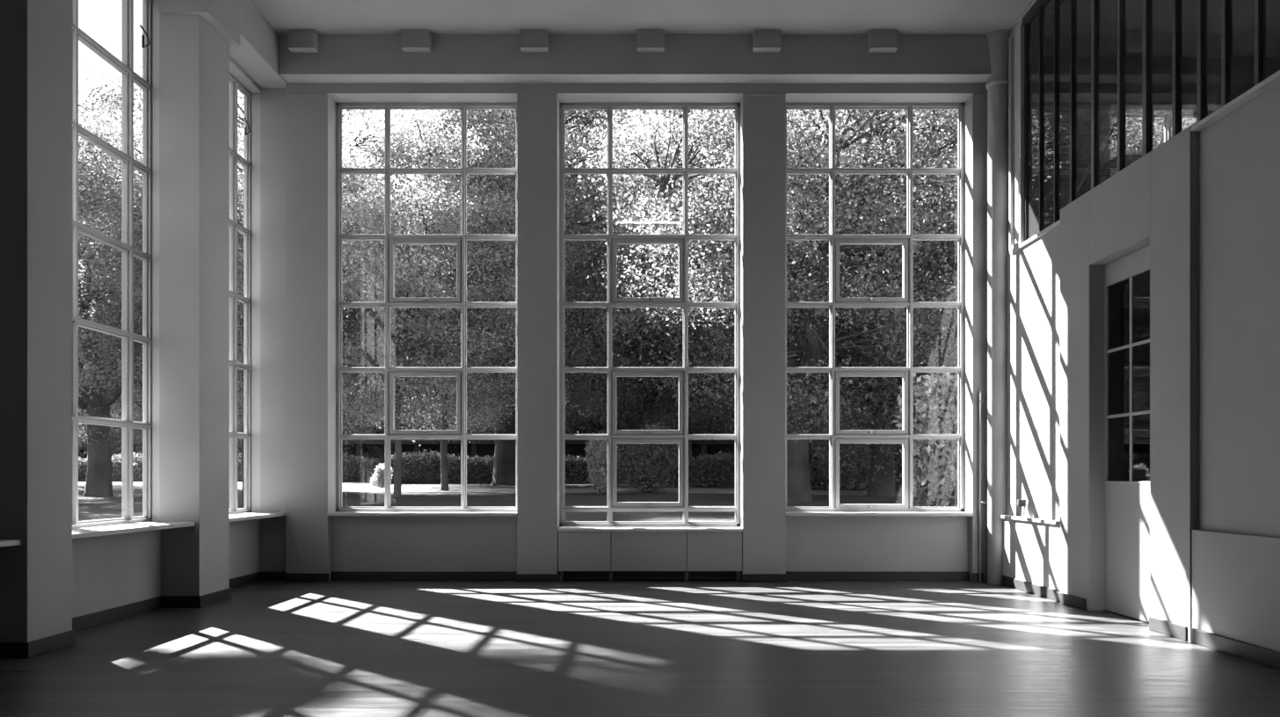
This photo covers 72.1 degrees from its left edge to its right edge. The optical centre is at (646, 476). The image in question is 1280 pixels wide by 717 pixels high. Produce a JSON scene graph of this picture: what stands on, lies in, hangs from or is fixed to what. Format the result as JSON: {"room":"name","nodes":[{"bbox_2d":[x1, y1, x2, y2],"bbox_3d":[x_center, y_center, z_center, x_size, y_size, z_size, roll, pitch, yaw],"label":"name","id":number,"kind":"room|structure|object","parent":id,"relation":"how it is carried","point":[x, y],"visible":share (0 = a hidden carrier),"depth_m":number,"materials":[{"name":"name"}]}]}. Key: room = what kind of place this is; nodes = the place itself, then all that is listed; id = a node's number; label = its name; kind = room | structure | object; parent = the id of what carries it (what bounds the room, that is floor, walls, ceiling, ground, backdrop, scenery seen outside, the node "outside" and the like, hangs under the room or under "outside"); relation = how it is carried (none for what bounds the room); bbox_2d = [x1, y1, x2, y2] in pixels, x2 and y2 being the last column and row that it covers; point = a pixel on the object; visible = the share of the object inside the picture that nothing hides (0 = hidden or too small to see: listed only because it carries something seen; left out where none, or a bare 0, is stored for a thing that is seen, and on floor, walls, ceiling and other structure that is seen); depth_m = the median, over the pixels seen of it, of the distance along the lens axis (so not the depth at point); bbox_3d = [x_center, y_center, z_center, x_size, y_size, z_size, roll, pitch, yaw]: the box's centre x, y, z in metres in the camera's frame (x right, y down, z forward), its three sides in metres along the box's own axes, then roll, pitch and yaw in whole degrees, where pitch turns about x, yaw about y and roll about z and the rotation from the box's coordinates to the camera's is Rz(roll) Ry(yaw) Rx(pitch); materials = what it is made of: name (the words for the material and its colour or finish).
{"room":"empty hall","nodes":[
{"label":"empty hall","id":0,"kind":"room"},
{"bbox_2d":[72,72,260,618],"bbox_3d":[-4.905,-2.010,3.685,0.210,6.620,14.570,0,0,0],"label":"wall","id":1,"kind":"structure","parent":0,"point":[115,570],"depth_m":8.10,"materials":[{"name":"paint"}]},
{"bbox_2d":[0,539,21,547],"bbox_3d":[-4.630,0.470,5.299,0.340,0.040,1.958,0,0,0],"label":"window sill","id":2,"kind":"structure","parent":1,"relation":"attached to","point":[3,542],"depth_m":6.17,"materials":[{"name":"paint"}]},
{"bbox_2d":[72,0,152,529],"bbox_3d":[-4.946,-2.165,7.770,0.138,5.230,2.000,0,0,0],"label":"window","id":3,"kind":"structure","parent":1,"relation":"in","point":[125,67],"depth_m":8.40,"materials":[{"name":"paint"}]},
{"bbox_2d":[0,571,261,658],"bbox_3d":[-4.601,1.242,3.670,0.398,0.115,14.540,0,0,0],"label":"baseboard","id":4,"kind":"structure","parent":1,"relation":"attached to","point":[45,645],"depth_m":7.88,"materials":[{"name":"paint"}]},
{"bbox_2d":[72,522,195,539],"bbox_3d":[-4.692,0.470,7.749,0.465,0.040,1.898,0,0,0],"label":"window sill","id":5,"kind":"structure","parent":1,"relation":"attached to","point":[134,527],"depth_m":7.69,"materials":[{"name":"paint"}]},
{"bbox_2d":[152,0,159,521],"bbox_3d":[-4.854,-2.185,7.770,0.132,5.270,2.040,0,0,0],"label":"window frame","id":6,"kind":"structure","parent":1,"relation":"attached to","point":[155,3],"depth_m":8.76,"materials":[{"name":"paint"}]},
{"bbox_2d":[229,72,251,514],"bbox_3d":[-4.946,-2.165,10.135,0.138,5.230,1.670,0,0,0],"label":"window","id":7,"kind":"structure","parent":1,"relation":"in","point":[235,84],"depth_m":10.66,"materials":[{"name":"paint"}]},
{"bbox_2d":[229,58,261,512],"bbox_3d":[-4.854,-2.185,10.125,0.132,5.270,1.690,0,0,0],"label":"window frame","id":8,"kind":"structure","parent":1,"relation":"attached to","point":[235,69],"depth_m":10.96,"materials":[{"name":"paint"}]},
{"bbox_2d":[229,512,285,522],"bbox_3d":[-4.692,0.470,10.149,0.465,0.040,1.638,0,0,0],"label":"window sill","id":9,"kind":"structure","parent":1,"relation":"attached to","point":[239,517],"depth_m":10.22,"materials":[{"name":"paint"}]},
{"bbox_2d":[229,0,287,87],"bbox_3d":[-4.617,-5.075,3.670,0.386,0.490,14.540,0,0,0],"label":"beam","id":10,"kind":"structure","parent":1,"relation":"attached to","point":[257,55],"depth_m":10.20,"materials":[{"name":"paint"}]},
{"bbox_2d":[0,580,1279,716],"bbox_3d":[1.850,1.400,3.750,13.900,0.200,15.100,0,0,0],"label":"floor","id":11,"kind":"structure","parent":0,"point":[272,649],"depth_m":6.21,"materials":[{"name":"grey wood"}]},
{"bbox_2d":[0,0,72,642],"bbox_3d":[-4.570,-2.010,6.520,0.500,6.620,0.580,0,0,0],"label":"pillar","id":12,"kind":"structure","parent":11,"relation":"on","point":[36,35],"depth_m":6.37,"materials":[{"name":"paint"}]},
{"bbox_2d":[158,0,239,596],"bbox_3d":[-4.570,-2.010,9.005,0.500,6.620,0.710,0,0,0],"label":"pillar","id":13,"kind":"structure","parent":11,"relation":"on","point":[196,37],"depth_m":8.70,"materials":[{"name":"paint"}]},
{"bbox_2d":[285,83,331,581],"bbox_3d":[-4.180,-2.010,10.890,0.520,6.620,0.120,0,0,0],"label":"pier","id":14,"kind":"object","parent":11,"relation":"on","point":[308,117],"visible":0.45,"depth_m":10.83,"materials":[{"name":"paint"}]},
{"bbox_2d":[516,83,558,574],"bbox_3d":[-1.343,-2.010,10.890,0.495,6.620,0.120,0,0,0],"label":"pier","id":15,"kind":"object","parent":11,"relation":"on","point":[537,115],"visible":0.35,"depth_m":10.83,"materials":[{"name":"paint"}]},
{"bbox_2d":[557,527,742,581],"bbox_3d":[0.048,0.973,10.949,2.275,0.655,0.298,0,0,0],"label":"radiator cover","id":16,"kind":"object","parent":11,"relation":"on","point":[637,554],"visible":1,"depth_m":10.83,"materials":[{"name":"paint"}]},
{"bbox_2d":[741,83,785,574],"bbox_3d":[1.455,-2.010,10.890,0.530,6.620,0.120,0,0,0],"label":"pier","id":17,"kind":"object","parent":11,"relation":"on","point":[763,116],"visible":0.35,"depth_m":10.83,"materials":[{"name":"paint"}]},
{"bbox_2d":[968,83,987,581],"bbox_3d":[4.170,-2.010,10.890,0.300,6.620,0.120,0,0,0],"label":"pier","id":18,"kind":"object","parent":11,"relation":"on","point":[978,104],"visible":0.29,"depth_m":10.83,"materials":[{"name":"paint"}]},
{"bbox_2d":[977,391,987,582],"bbox_3d":[4.127,0.125,10.780,0.093,2.350,0.081,0,0,0],"label":"pipe","id":19,"kind":"object","parent":11,"relation":"on","point":[979,402],"visible":1,"depth_m":10.78,"materials":[{"name":"metal"}]},
{"bbox_2d":[985,29,1010,584],"bbox_3d":[4.262,-2.010,10.660,0.377,6.620,0.377,0,0,0],"label":"column","id":20,"kind":"structure","parent":11,"relation":"on","point":[996,85],"depth_m":10.56,"materials":[{"name":"paint"}]},
{"bbox_2d":[249,0,1054,34],"bbox_3d":[1.850,-5.470,3.750,13.900,0.300,15.100,0,0,0],"label":"ceiling","id":21,"kind":"structure","parent":0,"point":[325,17],"depth_m":10.16,"materials":[{"name":"paint"}]},
{"bbox_2d":[287,29,318,52],"bbox_3d":[-4.107,-5.210,10.520,0.330,0.220,0.120,0,0,0],"label":"corbel","id":22,"kind":"object","parent":21,"relation":"attached to","point":[298,40],"visible":1,"depth_m":10.46,"materials":[{"name":"paint"}]},
{"bbox_2d":[401,29,431,52],"bbox_3d":[-2.748,-5.210,10.520,0.330,0.220,0.120,0,0,0],"label":"corbel","id":23,"kind":"object","parent":21,"relation":"attached to","point":[412,40],"visible":1,"depth_m":10.46,"materials":[{"name":"paint"}]},
{"bbox_2d":[519,29,548,52],"bbox_3d":[-1.338,-5.210,10.520,0.330,0.220,0.120,0,0,0],"label":"corbel","id":24,"kind":"object","parent":21,"relation":"attached to","point":[530,40],"visible":1,"depth_m":10.46,"materials":[{"name":"paint"}]},
{"bbox_2d":[636,29,664,52],"bbox_3d":[0.052,-5.210,10.520,0.330,0.220,0.120,0,0,0],"label":"corbel","id":25,"kind":"object","parent":21,"relation":"attached to","point":[647,40],"visible":1,"depth_m":10.46,"materials":[{"name":"paint"}]},
{"bbox_2d":[752,29,781,52],"bbox_3d":[1.442,-5.210,10.520,0.330,0.220,0.120,0,0,0],"label":"corbel","id":26,"kind":"object","parent":21,"relation":"attached to","point":[763,40],"visible":1,"depth_m":10.46,"materials":[{"name":"paint"}]},
{"bbox_2d":[867,29,897,52],"bbox_3d":[2.832,-5.210,10.520,0.330,0.220,0.120,0,0,0],"label":"corbel","id":27,"kind":"object","parent":21,"relation":"attached to","point":[878,40],"visible":1,"depth_m":10.46,"materials":[{"name":"paint"}]},
{"bbox_2d":[1017,0,1036,21],"bbox_3d":[4.390,-5.300,3.300,0.180,0.040,13.800,0,0,0],"label":"trim","id":28,"kind":"structure","parent":21,"relation":"attached to","point":[1031,3],"depth_m":9.97,"materials":[{"name":"paint"}]},
{"bbox_2d":[246,83,1221,580],"bbox_3d":[1.895,-2.010,11.065,13.810,6.620,0.470,0,0,0],"label":"wall","id":29,"kind":"structure","parent":0,"point":[359,543],"depth_m":10.94,"materials":[{"name":"paint"}]},
{"bbox_2d":[285,94,327,94],"bbox_3d":[-4.180,-4.703,10.824,0.520,0.018,0.012,0,0,0],"label":"trim","id":30,"kind":"structure","parent":29,"relation":"attached to","point":[286,94],"depth_m":10.82,"materials":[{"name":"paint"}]},
{"bbox_2d":[327,512,516,516],"bbox_3d":[-2.755,0.470,10.950,2.326,0.040,0.310,0,0,0],"label":"window sill","id":31,"kind":"structure","parent":29,"relation":"attached to","point":[329,513],"depth_m":10.79,"materials":[{"name":"paint"}]},
{"bbox_2d":[335,102,516,512],"bbox_3d":[-2.755,-2.135,11.135,2.330,5.170,0.120,0,0,0],"label":"window","id":32,"kind":"structure","parent":29,"relation":"in","point":[389,240],"depth_m":11.11,"materials":[{"name":"paint"}]},
{"bbox_2d":[516,94,557,94],"bbox_3d":[-1.343,-4.703,10.824,0.495,0.018,0.012,0,0,0],"label":"trim","id":33,"kind":"structure","parent":29,"relation":"attached to","point":[517,94],"depth_m":10.82,"materials":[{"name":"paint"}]},
{"bbox_2d":[261,571,983,581],"bbox_3d":[-0.325,1.242,10.876,8.950,0.115,0.128,0,0,0],"label":"baseboard","id":34,"kind":"structure","parent":29,"relation":"attached to","point":[265,576],"depth_m":10.92,"materials":[{"name":"paint"}]},
{"bbox_2d":[278,34,991,83],"bbox_3d":[-0.070,-5.080,10.705,8.700,0.480,0.250,0,0,0],"label":"beam","id":35,"kind":"structure","parent":29,"relation":"attached to","point":[339,58],"depth_m":10.58,"materials":[{"name":"paint"}]},
{"bbox_2d":[559,102,740,527],"bbox_3d":[0.048,-2.040,11.135,2.285,5.360,0.120,0,0,0],"label":"window","id":36,"kind":"structure","parent":29,"relation":"in","point":[614,436],"depth_m":11.11,"materials":[{"name":"paint"}]},
{"bbox_2d":[742,94,785,94],"bbox_3d":[1.455,-4.703,10.824,0.530,0.018,0.012,0,0,0],"label":"trim","id":37,"kind":"structure","parent":29,"relation":"attached to","point":[743,94],"depth_m":10.82,"materials":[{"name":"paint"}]},
{"bbox_2d":[785,102,964,512],"bbox_3d":[2.870,-2.135,11.135,2.300,5.170,0.120,0,0,0],"label":"window","id":38,"kind":"structure","parent":29,"relation":"in","point":[836,436],"depth_m":11.11,"materials":[{"name":"paint"}]},
{"bbox_2d":[785,512,973,516],"bbox_3d":[2.870,0.470,10.950,2.296,0.040,0.310,0,0,0],"label":"window sill","id":39,"kind":"structure","parent":29,"relation":"attached to","point":[787,513],"depth_m":10.79,"materials":[{"name":"paint"}]},
{"bbox_2d":[1045,57,1279,228],"bbox_3d":[6.590,-3.985,10.922,4.020,2.670,0.025,0,0,0],"label":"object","id":40,"kind":"structure","parent":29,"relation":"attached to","point":[1243,68],"depth_m":10.91,"materials":[{"name":"paint"}]},
{"bbox_2d":[1110,110,1215,142],"bbox_3d":[6.605,-3.835,11.146,1.690,1.570,0.097,0,0,0],"label":"window","id":41,"kind":"structure","parent":29,"relation":"in","point":[1167,115],"depth_m":11.11,"materials":[{"name":"paint"}]},
{"bbox_2d":[1128,270,1149,279],"bbox_3d":[6.590,-2.550,3.670,4.020,0.200,14.540,0,0,0],"label":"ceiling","id":42,"kind":"structure","parent":0,"point":[1145,275],"depth_m":10.77,"materials":[{"name":"paint"}]},
{"bbox_2d":[1066,120,1141,205],"bbox_3d":[5.140,-3.147,9.372,0.840,0.993,1.357,0,0,0],"label":"flight","id":43,"kind":"object","parent":42,"relation":"on","point":[1112,163],"visible":0.06,"depth_m":8.98,"materials":[{"name":"grey metal"}]},
{"bbox_2d":[1006,82,1279,652],"bbox_3d":[4.430,-0.730,3.670,0.300,4.060,14.540,0,0,0],"label":"wall","id":44,"kind":"structure","parent":0,"point":[1235,160],"depth_m":7.03,"materials":[{"name":"paint"}]},
{"bbox_2d":[1007,15,1039,253],"bbox_3d":[4.435,-3.995,10.530,0.250,2.650,0.820,0,0,0],"label":"panel","id":45,"kind":"object","parent":44,"relation":"attached to","point":[1015,85],"visible":0.66,"depth_m":10.15,"materials":[{"name":"paint"}]},
{"bbox_2d":[1000,515,1060,592],"bbox_3d":[4.287,0.882,9.840,0.085,0.835,1.440,0,0,0],"label":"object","id":46,"kind":"object","parent":44,"relation":"attached to","point":[1031,546],"visible":0.77,"depth_m":9.74,"materials":[{"name":"paint"}]},
{"bbox_2d":[1017,499,1025,515],"bbox_3d":[4.257,0.365,9.974,0.096,0.200,0.111,0,0,36],"label":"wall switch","id":47,"kind":"object","parent":46,"relation":"on","point":[1021,503],"visible":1,"depth_m":9.94,"materials":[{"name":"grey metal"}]},
{"bbox_2d":[1010,219,1060,254],"bbox_3d":[4.315,-2.650,9.750,0.030,0.040,1.300,0,0,0],"label":"ledge","id":48,"kind":"object","parent":44,"relation":"attached to","point":[1056,224],"visible":0.8,"depth_m":9.70,"materials":[{"name":"paint"}]},
{"bbox_2d":[1089,235,1149,610],"bbox_3d":[4.406,-0.385,7.990,0.248,3.370,1.080,0,0,0],"label":"lining","id":49,"kind":"object","parent":44,"relation":"attached to","point":[1096,269],"visible":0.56,"depth_m":8.50,"materials":[{"name":"paint"}]},
{"bbox_2d":[1105,245,1149,622],"bbox_3d":[4.450,-0.375,7.985,0.049,3.330,1.020,0,0,0],"label":"door","id":50,"kind":"structure","parent":49,"relation":"attached to","point":[1127,504],"depth_m":8.08,"materials":[{"name":"paint"}]},
{"bbox_2d":[1002,575,1279,669],"bbox_3d":[4.266,1.242,3.465,0.028,0.115,14.130,0,0,0],"label":"baseboard","id":51,"kind":"structure","parent":44,"relation":"attached to","point":[1251,652],"depth_m":6.85,"materials":[{"name":"paint"}]},
{"bbox_2d":[1022,0,1266,241],"bbox_3d":[4.380,-3.975,3.275,0.100,2.610,13.710,0,0,0],"label":"railing","id":52,"kind":"object","parent":44,"relation":"on","point":[1037,9],"visible":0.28,"depth_m":8.11,"materials":[{"name":"metal"}]},
{"bbox_2d":[1185,126,1191,641],"bbox_3d":[4.274,-0.725,6.930,0.012,4.050,0.060,0,0,0],"label":"strip","id":53,"kind":"object","parent":44,"relation":"attached to","point":[1188,133],"visible":1,"depth_m":6.91,"materials":[{"name":"paint"}]},
{"bbox_2d":[1190,70,1279,130],"bbox_3d":[4.430,-2.717,1.640,0.340,0.035,10.480,0,0,0],"label":"ledge","id":54,"kind":"object","parent":44,"relation":"attached to","point":[1273,80],"visible":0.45,"depth_m":6.36,"materials":[{"name":"paint"}]},
{"bbox_2d":[1045,0,1279,57],"bbox_3d":[6.590,-5.259,3.650,4.020,0.118,14.500,0,0,0],"label":"ceiling","id":55,"kind":"structure","parent":0,"point":[1243,10],"depth_m":10.21,"materials":[{"name":"paint"}]},
{"label":"outside","id":56,"kind":"structure","parent":0,"visible":0},
{"bbox_2d":[72,480,957,529],"bbox_3d":[-5.000,0.578,45.000,130.000,0.744,130.000,0,0,0],"label":"lawn","id":57,"kind":"structure","parent":56,"point":[90,508],"depth_m":23.90,"materials":[{"name":"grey plant"}]},
{"bbox_2d":[78,411,87,458],"bbox_3d":[-33.451,-2.779,49.925,5.662,6.232,5.472,0,0,-24],"label":"bush","id":58,"kind":"object","parent":57,"relation":"on","point":[83,442],"visible":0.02,"depth_m":49.25,"materials":[{"name":"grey plant"}]},
{"bbox_2d":[78,295,141,449],"bbox_3d":[-25.221,-5.177,37.146,10.638,11.673,10.678,0,0,7],"label":"leafy tree","id":59,"kind":"object","parent":57,"relation":"on","point":[111,413],"visible":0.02,"depth_m":37.40,"materials":[{"name":"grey plant"}]},
{"bbox_2d":[78,391,142,458],"bbox_3d":[-30.305,-3.112,51.340,6.079,6.925,6.291,0,0,-31],"label":"bush","id":60,"kind":"object","parent":57,"relation":"on","point":[116,449],"visible":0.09,"depth_m":49.77,"materials":[{"name":"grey plant"}]},
{"bbox_2d":[133,412,142,461],"bbox_3d":[-26.016,-2.612,48.996,5.347,5.886,5.168,0,0,-39],"label":"bush","id":61,"kind":"object","parent":57,"relation":"on","point":[138,447],"visible":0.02,"depth_m":47.93,"materials":[{"name":"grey plant"}]},
{"bbox_2d":[78,76,243,496],"bbox_3d":[-16.625,-5.382,26.909,12.013,12.549,11.967,0,0,-9],"label":"leafy tree","id":62,"kind":"object","parent":57,"relation":"on","point":[96,401],"visible":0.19,"depth_m":24.90,"materials":[{"name":"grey plant"}]},
{"bbox_2d":[78,51,243,436],"bbox_3d":[-18.609,-7.540,33.046,9.343,16.780,9.308,0,0,-18],"label":"leafy tree","id":63,"kind":"object","parent":57,"relation":"on","point":[114,92],"visible":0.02,"depth_m":31.05,"materials":[{"name":"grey plant"}]},
{"bbox_2d":[78,206,243,458],"bbox_3d":[-15.039,-4.467,29.886,9.574,10.506,9.610,0,0,15],"label":"leafy tree","id":64,"kind":"object","parent":57,"relation":"on","point":[137,331],"visible":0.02,"depth_m":27.57,"materials":[{"name":"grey plant"}]},
{"bbox_2d":[78,450,384,481],"bbox_3d":[-21.571,-0.429,43.654,17.291,1.762,1.990,0,0,0],"label":"clipped hedge","id":65,"kind":"object","parent":57,"relation":"on","point":[358,469],"visible":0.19,"depth_m":43.12,"materials":[{"name":"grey plant"}]},
{"bbox_2d":[237,408,243,454],"bbox_3d":[-22.201,-3.112,49.661,6.291,6.925,6.079,0,0,44],"label":"bush","id":66,"kind":"object","parent":57,"relation":"on","point":[238,447],"visible":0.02,"depth_m":47.92,"materials":[{"name":"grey plant"}]},
{"bbox_2d":[78,48,412,494],"bbox_3d":[-12.735,-6.283,28.125,10.354,14.332,10.780,0,0,38],"label":"leafy tree","id":67,"kind":"object","parent":57,"relation":"on","point":[138,221],"visible":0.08,"depth_m":25.38,"materials":[{"name":"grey plant"}]},
{"bbox_2d":[343,394,361,440],"bbox_3d":[-18.547,-3.112,52.092,6.079,6.925,6.291,0,0,36],"label":"bush","id":68,"kind":"object","parent":57,"relation":"on","point":[347,395],"visible":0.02,"depth_m":51.37,"materials":[{"name":"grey plant"}]},
{"bbox_2d":[237,109,516,496],"bbox_3d":[-7.638,-5.495,26.887,9.582,12.740,9.204,0,0,-43],"label":"leafy tree","id":69,"kind":"object","parent":57,"relation":"on","point":[447,217],"visible":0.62,"depth_m":25.95,"materials":[{"name":"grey plant"}]},
{"bbox_2d":[370,463,392,487],"bbox_3d":[-10.170,0.000,33.989,0.831,1.056,0.878,0,0,16],"label":"flowering shrub","id":70,"kind":"object","parent":57,"relation":"on","point":[379,476],"visible":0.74,"depth_m":33.83,"materials":[{"name":"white plant"}]},
{"bbox_2d":[342,374,428,461],"bbox_3d":[-14.930,-3.279,51.331,6.605,7.271,6.383,0,0,29],"label":"bush","id":71,"kind":"object","parent":57,"relation":"on","point":[375,430],"visible":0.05,"depth_m":49.48,"materials":[{"name":"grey plant"}]},
{"bbox_2d":[116,440,734,479],"bbox_3d":[-6.000,-0.819,48.200,44.000,2.150,3.600,0,0,0],"label":"clipped hedge","id":72,"kind":"object","parent":57,"relation":"on","point":[572,447],"visible":0.16,"depth_m":49.09,"materials":[{"name":"dark leaf"},{"name":"bark"}]},
{"bbox_2d":[412,390,494,455],"bbox_3d":[-11.475,-3.112,51.827,6.079,6.925,6.291,0,0,22],"label":"bush","id":73,"kind":"object","parent":57,"relation":"on","point":[433,421],"visible":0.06,"depth_m":50.48,"materials":[{"name":"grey plant"}]},
{"bbox_2d":[342,109,603,491],"bbox_3d":[-6.983,-6.501,31.057,11.019,14.650,10.584,0,0,23],"label":"leafy tree","id":74,"kind":"object","parent":57,"relation":"on","point":[444,472],"visible":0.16,"depth_m":29.22,"materials":[{"name":"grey plant"}]},
{"bbox_2d":[78,481,917,495],"bbox_3d":[0.011,0.504,34.092,81.315,0.464,11.442,0,0,7],"label":"gravel path","id":75,"kind":"structure","parent":57,"relation":"on","point":[116,485],"depth_m":31.76,"materials":[{"name":"white gravel"}]},
{"bbox_2d":[390,449,625,484],"bbox_3d":[-6.477,-0.400,40.578,11.022,1.824,1.937,0,0,0],"label":"clipped hedge","id":76,"kind":"object","parent":57,"relation":"on","point":[416,469],"visible":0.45,"depth_m":40.07,"materials":[{"name":"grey plant"}]},
{"bbox_2d":[485,392,570,440],"bbox_3d":[-7.059,-3.446,53.703,6.920,7.617,6.687,0,0,14],"label":"bush","id":77,"kind":"object","parent":57,"relation":"on","point":[515,392],"visible":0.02,"depth_m":52.33,"materials":[{"name":"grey plant"}]},
{"bbox_2d":[342,109,734,485],"bbox_3d":[-6.119,-9.793,38.097,22.200,20.983,21.751,0,0,-32],"label":"spreading tree","id":78,"kind":"object","parent":57,"relation":"on","point":[505,454],"visible":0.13,"depth_m":34.03,"materials":[{"name":"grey plant"}]},
{"bbox_2d":[565,384,619,455],"bbox_3d":[-3.243,-3.112,52.243,6.079,6.925,6.291,0,0,7],"label":"bush","id":79,"kind":"object","parent":57,"relation":"on","point":[592,431],"visible":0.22,"depth_m":50.55,"materials":[{"name":"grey plant"}]},
{"bbox_2d":[584,432,607,494],"bbox_3d":[-1.532,-0.406,28.503,1.015,2.201,1.073,0,0,8],"label":"flowering shrub","id":80,"kind":"object","parent":57,"relation":"on","point":[598,461],"visible":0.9,"depth_m":28.25,"materials":[{"name":"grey plant"}]},
{"bbox_2d":[565,351,713,440],"bbox_3d":[-1.900,-7.819,52.264,15.350,16.780,15.291,0,0,39],"label":"leafy tree","id":81,"kind":"object","parent":57,"relation":"on","point":[621,417],"visible":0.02,"depth_m":50.49,"materials":[{"name":"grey plant"}]},
{"bbox_2d":[616,419,678,493],"bbox_3d":[-0.138,-0.659,30.143,2.550,2.708,2.804,0,0,-15],"label":"round shrub","id":82,"kind":"object","parent":57,"relation":"on","point":[644,466],"visible":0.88,"depth_m":29.49,"materials":[{"name":"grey plant"}]},
{"bbox_2d":[602,393,696,440],"bbox_3d":[0.072,-3.446,53.228,6.920,7.617,6.687,0,0,-1],"label":"bush","id":83,"kind":"object","parent":57,"relation":"on","point":[634,425],"visible":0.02,"depth_m":51.15,"materials":[{"name":"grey plant"}]},
{"bbox_2d":[496,109,842,459],"bbox_3d":[1.900,-10.373,45.942,22.200,21.822,21.751,0,0,22],"label":"spreading tree","id":84,"kind":"object","parent":57,"relation":"on","point":[713,418],"visible":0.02,"depth_m":43.12,"materials":[{"name":"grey plant"}]},
{"bbox_2d":[565,123,790,434],"bbox_3d":[0.103,-8.072,41.297,15.291,17.510,15.350,0,0,9],"label":"leafy tree","id":85,"kind":"object","parent":57,"relation":"on","point":[655,417],"visible":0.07,"depth_m":38.99,"materials":[{"name":"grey plant"}]},
{"bbox_2d":[671,385,732,458],"bbox_3d":[3.833,-3.112,51.704,6.079,6.925,6.291,0,0,-8],"label":"bush","id":86,"kind":"object","parent":57,"relation":"on","point":[696,432],"visible":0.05,"depth_m":50.06,"materials":[{"name":"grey plant"}]},
{"bbox_2d":[660,254,829,448],"bbox_3d":[5.407,-7.469,49.939,14.682,16.051,14.626,0,0,-20],"label":"leafy tree","id":87,"kind":"object","parent":57,"relation":"on","point":[792,255],"visible":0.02,"depth_m":47.72,"materials":[{"name":"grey plant"}]},
{"bbox_2d":[565,109,957,501],"bbox_3d":[4.343,-6.297,24.016,13.347,14.592,13.297,0,0,-37],"label":"leafy tree","id":88,"kind":"object","parent":57,"relation":"on","point":[702,215],"visible":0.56,"depth_m":21.88,"materials":[{"name":"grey plant"}]},
{"bbox_2d":[667,450,902,487],"bbox_3d":[7.020,-0.214,35.665,12.494,1.715,1.990,0,0,0],"label":"clipped hedge","id":89,"kind":"object","parent":57,"relation":"on","point":[705,471],"visible":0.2,"depth_m":35.12,"materials":[{"name":"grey plant"}]},
{"bbox_2d":[808,416,845,489],"bbox_3d":[6.016,-0.969,32.923,3.365,3.250,3.060,0,0,17],"label":"round shrub","id":90,"kind":"object","parent":57,"relation":"on","point":[819,472],"visible":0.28,"depth_m":32.35,"materials":[{"name":"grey plant"}]},
{"bbox_2d":[701,115,957,497],"bbox_3d":[7.436,-5.169,27.244,11.040,12.237,10.681,0,0,-9],"label":"weeping tree","id":91,"kind":"object","parent":57,"relation":"on","point":[882,476],"visible":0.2,"depth_m":25.41,"materials":[{"name":"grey plant"}]},
{"bbox_2d":[809,380,870,447],"bbox_3d":[11.319,-3.446,51.363,6.687,7.617,6.920,0,0,-23],"label":"bush","id":92,"kind":"object","parent":57,"relation":"on","point":[825,381],"visible":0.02,"depth_m":49.32,"materials":[{"name":"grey plant"}]},
{"bbox_2d":[839,443,871,489],"bbox_3d":[7.753,-0.560,32.381,1.756,2.347,1.661,0,0,-16],"label":"flowering shrub","id":93,"kind":"object","parent":57,"relation":"on","point":[861,476],"visible":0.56,"depth_m":32.17,"materials":[{"name":"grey plant"}]},
{"bbox_2d":[858,412,902,490],"bbox_3d":[9.376,-1.049,30.724,3.646,3.520,3.315,0,0,-40],"label":"round shrub","id":94,"kind":"object","parent":57,"relation":"on","point":[898,469],"visible":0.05,"depth_m":30.36,"materials":[{"name":"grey plant"}]},
{"bbox_2d":[891,364,957,507],"bbox_3d":[6.384,-0.740,18.844,2.018,3.374,2.574,0,0,21],"label":"trunk","id":95,"kind":"object","parent":57,"relation":"on","point":[934,461],"visible":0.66,"depth_m":18.42,"materials":[{"name":"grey plant"}]},
{"bbox_2d":[792,109,1197,417],"bbox_3d":[11.588,-7.454,29.241,15.291,16.780,15.350,0,0,-5],"label":"leafy tree","id":96,"kind":"object","parent":57,"relation":"on","point":[1130,150],"visible":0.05,"depth_m":25.54,"materials":[{"name":"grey plant"}]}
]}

